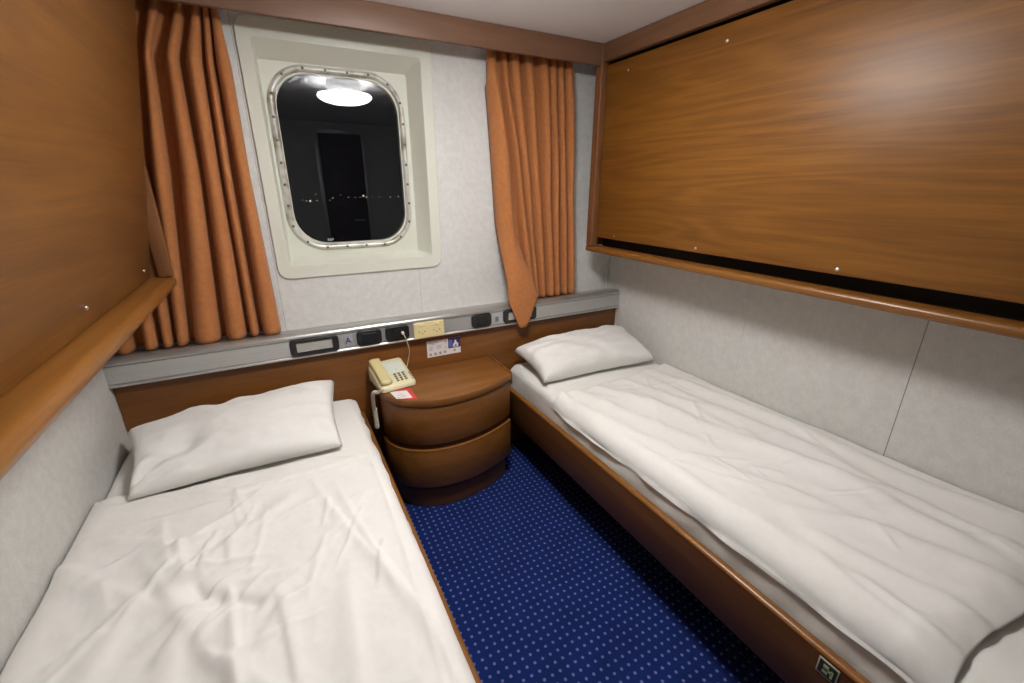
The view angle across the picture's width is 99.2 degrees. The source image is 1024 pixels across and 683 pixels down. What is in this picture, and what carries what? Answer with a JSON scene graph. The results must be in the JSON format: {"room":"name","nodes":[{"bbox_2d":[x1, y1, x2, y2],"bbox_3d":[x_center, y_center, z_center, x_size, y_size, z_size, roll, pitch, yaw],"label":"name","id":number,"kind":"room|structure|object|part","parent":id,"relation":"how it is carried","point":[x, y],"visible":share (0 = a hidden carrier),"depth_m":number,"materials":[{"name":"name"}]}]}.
{"room":"ship cabin","nodes":[
{"label":"ship cabin","id":0,"kind":"room"},
{"bbox_2d":[0,367,131,672],"bbox_3d":[-0.768,0.330,0.243,0.050,1.981,3.086,-10,22,-26],"label":"wall","id":1,"kind":"structure","parent":0,"point":[48,495],"depth_m":1.09,"materials":[{"name":"paint"}]},
{"bbox_2d":[0,0,176,480],"bbox_3d":[-0.738,-0.293,0.431,0.364,0.935,2.173,-10,22,-26],"label":"folding berth","id":2,"kind":"object","parent":1,"relation":"attached to","point":[85,260],"visible":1,"depth_m":0.82,"materials":[{"name":"brown wood"}]},
{"bbox_3d":[-0.780,0.135,0.561,0.267,0.043,2.173,-10,22,-26],"label":"rail","id":3,"kind":"part","parent":2,"relation":"part of","materials":[{"name":"brown wood"}]},
{"bbox_3d":[-1.282,-0.625,1.294,0.269,0.892,0.030,-10,22,-26],"label":"post","id":4,"kind":"part","parent":2,"relation":"part of","materials":[{"name":"brown wood"}]},
{"bbox_2d":[103,9,619,388],"bbox_3d":[-0.451,-0.316,2.039,2.400,1.981,0.251,-10,22,-26],"label":"wall","id":5,"kind":"structure","parent":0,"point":[470,271],"depth_m":1.97,"materials":[{"name":"paint"}]},
{"bbox_2d":[117,0,280,354],"bbox_3d":[-1.185,-0.543,1.489,0.528,1.149,0.092,-10,22,-26],"label":"curtain","id":6,"kind":"object","parent":5,"relation":"hanging from","point":[196,161],"visible":0.73,"depth_m":1.53,"materials":[{"name":"orange fabric"}]},
{"bbox_2d":[289,335,338,356],"bbox_3d":[-0.814,0.017,1.800,0.186,0.068,0.012,-10,22,-26],"label":"light","id":7,"kind":"object","parent":5,"relation":"attached to","point":[314,345],"visible":1,"depth_m":1.80,"materials":[{"name":"black plastic"}]},
{"bbox_2d":[233,14,441,278],"bbox_3d":[-0.670,-0.754,1.830,0.699,0.916,0.127,-10,22,-26],"label":"window","id":8,"kind":"structure","parent":5,"relation":"attached to","point":[342,121],"depth_m":1.82,"materials":[{"name":"white plastic"}]},
{"bbox_3d":[-0.704,-0.757,1.860,0.482,0.660,0.008,-10,22,-26],"label":"pane","id":9,"kind":"part","parent":8,"relation":"part of","materials":[{"name":"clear glass"}]},
{"bbox_3d":[-0.700,-0.002,1.864,0.036,0.048,0.002,-10,22,-26],"label":"letter plate","id":10,"kind":"part","parent":5,"relation":"part of","materials":[{"name":"grey"}]},
{"bbox_3d":[-0.422,-0.083,2.066,2.298,0.108,0.130,-10,22,-26],"label":"service rail","id":11,"kind":"part","parent":5,"relation":"part of","materials":[{"name":"grey metal"}]},
{"bbox_2d":[356,328,381,345],"bbox_3d":[-0.619,-0.017,1.895,0.105,0.068,0.018,-10,22,-26],"label":"wall socket","id":12,"kind":"object","parent":5,"relation":"attached to","point":[371,336],"visible":1,"depth_m":1.89,"materials":[{"name":"black plastic"}]},
{"bbox_2d":[385,324,409,341],"bbox_3d":[-0.511,-0.036,1.949,0.106,0.068,0.018,-10,22,-26],"label":"wall socket","id":13,"kind":"object","parent":5,"relation":"attached to","point":[392,333],"visible":1,"depth_m":1.94,"materials":[{"name":"black plastic"}]},
{"bbox_2d":[401,331,409,366],"bbox_3d":[-0.484,0.048,1.995,0.037,0.208,0.051,-10,22,-26],"label":"cable","id":14,"kind":"object","parent":13,"relation":"hanging from","point":[402,332],"visible":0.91,"depth_m":1.97,"materials":[{"name":"beige plastic"}]},
{"bbox_2d":[413,319,443,338],"bbox_3d":[-0.383,-0.056,2.016,0.144,0.074,0.014,-10,22,-26],"label":"wall socket","id":15,"kind":"object","parent":5,"relation":"attached to","point":[433,328],"visible":1,"depth_m":2.01,"materials":[{"name":"yellow plastic"}]},
{"bbox_2d":[471,313,491,327],"bbox_3d":[-0.146,-0.102,2.131,0.105,0.068,0.018,-10,22,-26],"label":"wall socket","id":16,"kind":"object","parent":5,"relation":"attached to","point":[483,319],"visible":1,"depth_m":2.12,"materials":[{"name":"black plastic"}]},
{"bbox_2d":[503,307,535,322],"bbox_3d":[0.042,-0.137,2.228,0.189,0.068,0.012,-10,22,-26],"label":"light","id":17,"kind":"object","parent":5,"relation":"attached to","point":[508,315],"visible":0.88,"depth_m":2.20,"materials":[{"name":"black plastic"}]},
{"bbox_2d":[485,50,574,327],"bbox_3d":[0.135,-0.711,2.137,0.506,1.271,0.152,-10,22,-26],"label":"curtain","id":18,"kind":"object","parent":5,"relation":"hanging from","point":[530,106],"visible":0.97,"depth_m":2.10,"materials":[{"name":"orange fabric"}]},
{"bbox_2d":[367,0,705,42],"bbox_3d":[0.227,-0.839,0.493,2.420,0.050,3.266,-10,22,-26],"label":"ceiling","id":19,"kind":"structure","parent":0,"point":[601,21],"depth_m":1.61,"materials":[{"name":"white paint"}]},
{"bbox_2d":[160,0,602,65],"bbox_3d":[-0.374,-1.159,1.586,1.760,0.088,0.020,-10,22,-26],"label":"trim","id":20,"kind":"structure","parent":19,"relation":"attached to","point":[362,15],"depth_m":1.59,"materials":[{"name":"brown wood"}]},
{"bbox_2d":[603,0,780,62],"bbox_3d":[0.921,-0.988,1.089,0.030,0.074,2.116,-10,22,-26],"label":"trim","id":21,"kind":"structure","parent":19,"relation":"attached to","point":[707,13],"depth_m":1.60,"materials":[{"name":"brown wood"}]},
{"bbox_2d":[402,436,784,682],"bbox_3d":[0.228,1.077,1.181,2.420,0.060,3.266,-10,22,-26],"label":"floor","id":22,"kind":"structure","parent":0,"point":[538,582],"depth_m":1.57,"materials":[{"name":"blue carpet"}]},
{"bbox_2d":[113,308,615,460],"bbox_3d":[-0.429,0.297,2.215,2.298,0.707,0.103,-10,22,-26],"label":"headboard","id":23,"kind":"object","parent":22,"relation":"on","point":[139,404],"visible":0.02,"depth_m":1.92,"materials":[{"name":"brown wood"}]},
{"bbox_2d":[426,336,460,357],"bbox_3d":[-0.329,0.027,2.111,0.170,0.082,0.003,-10,22,-26],"label":"sticker","id":24,"kind":"object","parent":23,"relation":"attached to","point":[440,347],"visible":1,"depth_m":2.11,"materials":[{"name":"white paper"}]},
{"bbox_2d":[361,411,480,682],"bbox_3d":[-0.580,0.873,1.066,0.831,0.401,2.002,-10,22,-26],"label":"frame","id":25,"kind":"object","parent":22,"relation":"on","point":[453,623],"visible":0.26,"depth_m":1.20,"materials":[{"name":"brown wood"}]},
{"bbox_2d":[106,399,411,530],"bbox_3d":[-0.594,0.682,1.000,0.806,0.203,1.974,-10,22,-26],"label":"mattress","id":26,"kind":"object","parent":25,"relation":"on","point":[355,436],"visible":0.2,"depth_m":1.54,"materials":[{"name":"white fabric"}]},
{"bbox_2d":[127,380,341,499],"bbox_3d":[-0.963,0.303,1.539,0.687,0.131,0.420,-10,22,-26],"label":"pillow","id":27,"kind":"object","parent":26,"relation":"on","point":[195,444],"visible":1,"depth_m":1.45,"materials":[{"name":"white fabric"}]},
{"bbox_2d":[0,453,475,682],"bbox_3d":[-0.515,0.651,0.825,0.796,0.123,1.528,-10,22,-26],"label":"duvet","id":28,"kind":"object","parent":26,"relation":"on","point":[313,570],"visible":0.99,"depth_m":0.98,"materials":[{"name":"white fabric"}]},
{"bbox_2d":[373,355,511,505],"bbox_3d":[-0.294,0.430,2.063,0.590,0.560,0.354,-10,22,-26],"label":"nightstand","id":29,"kind":"object","parent":22,"relation":"on","point":[447,445],"visible":0.98,"depth_m":1.92,"materials":[{"name":"brown wood"}]},
{"bbox_2d":[368,358,415,428],"bbox_3d":[-0.542,0.222,1.935,0.190,0.282,0.174,-14,24,-33],"label":"telephone","id":30,"kind":"object","parent":29,"relation":"on","point":[389,375],"visible":1,"depth_m":1.89,"materials":[{"name":"beige plastic"}]},
{"bbox_3d":[-0.582,0.287,1.875,0.097,0.201,0.037,16,25,38],"label":"coiled cord","id":31,"kind":"part","parent":30,"relation":"part of","materials":[{"name":"beige plastic"}]},
{"bbox_3d":[-0.526,0.113,1.941,0.082,0.028,0.068,-14,24,-33],"label":"label panel","id":32,"kind":"part","parent":30,"relation":"part of","materials":[{"name":"white"}]},
{"bbox_2d":[390,388,417,399],"bbox_3d":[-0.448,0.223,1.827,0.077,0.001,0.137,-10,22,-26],"label":"card","id":33,"kind":"object","parent":29,"relation":"on","point":[409,390],"visible":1,"depth_m":1.84,"materials":[{"name":"red paper"}]},
{"bbox_3d":[-0.271,0.308,1.962,0.570,0.178,0.224,-10,22,-26],"label":"drawer","id":34,"kind":"part","parent":29,"relation":"part of","materials":[{"name":"brown wood"}]},
{"bbox_3d":[-0.271,0.506,2.033,0.576,0.188,0.230,-10,22,-26],"label":"drawer","id":35,"kind":"part","parent":29,"relation":"part of","materials":[{"name":"brown wood"}]},
{"bbox_3d":[-0.061,0.134,2.148,0.008,0.060,0.252,-10,22,-26],"label":"panel","id":36,"kind":"part","parent":29,"relation":"part of","materials":[{"name":"brown wood"}]},
{"bbox_2d":[508,386,870,682],"bbox_3d":[0.741,0.635,1.725,0.766,0.401,2.002,-10,22,-26],"label":"frame","id":37,"kind":"object","parent":22,"relation":"on","point":[782,643],"visible":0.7,"depth_m":1.27,"materials":[{"name":"brown wood"}]},
{"bbox_2d":[510,361,1023,682],"bbox_3d":[0.753,0.441,1.673,0.728,0.202,1.974,-10,22,-26],"label":"mattress","id":38,"kind":"object","parent":37,"relation":"on","point":[999,658],"visible":0.2,"depth_m":1.11,"materials":[{"name":"white fabric"}]},
{"bbox_2d":[515,325,653,382],"bbox_3d":[0.391,0.032,2.257,0.700,0.153,0.357,-10,22,-26],"label":"pillow","id":39,"kind":"object","parent":38,"relation":"on","point":[555,357],"visible":1,"depth_m":2.16,"materials":[{"name":"white fabric"}]},
{"bbox_2d":[553,363,1023,682],"bbox_3d":[0.805,0.383,1.538,0.732,0.138,1.408,-10,22,-26],"label":"duvet","id":40,"kind":"object","parent":38,"relation":"on","point":[916,568],"visible":1,"depth_m":1.19,"materials":[{"name":"white fabric"}]},
{"bbox_2d":[606,255,1023,512],"bbox_3d":[1.308,-0.043,1.279,0.050,1.981,3.086,-10,22,-26],"label":"wall","id":41,"kind":"structure","parent":0,"point":[944,402],"depth_m":1.51,"materials":[{"name":"paint"}]},
{"bbox_2d":[586,0,1023,339],"bbox_3d":[1.013,-0.612,1.304,0.265,0.925,2.173,-10,22,-26],"label":"folding berth","id":42,"kind":"object","parent":41,"relation":"attached to","point":[869,154],"visible":0.89,"depth_m":1.26,"materials":[{"name":"brown wood"}]},
{"bbox_3d":[0.515,-0.943,2.182,0.265,0.896,0.048,-10,22,-26],"label":"post","id":43,"kind":"part","parent":42,"relation":"part of","materials":[{"name":"brown wood"}]},
{"bbox_3d":[1.014,-0.190,1.456,0.263,0.030,2.173,-10,22,-26],"label":"rail","id":44,"kind":"part","parent":42,"relation":"part of","materials":[{"name":"brown wood"}]}
]}

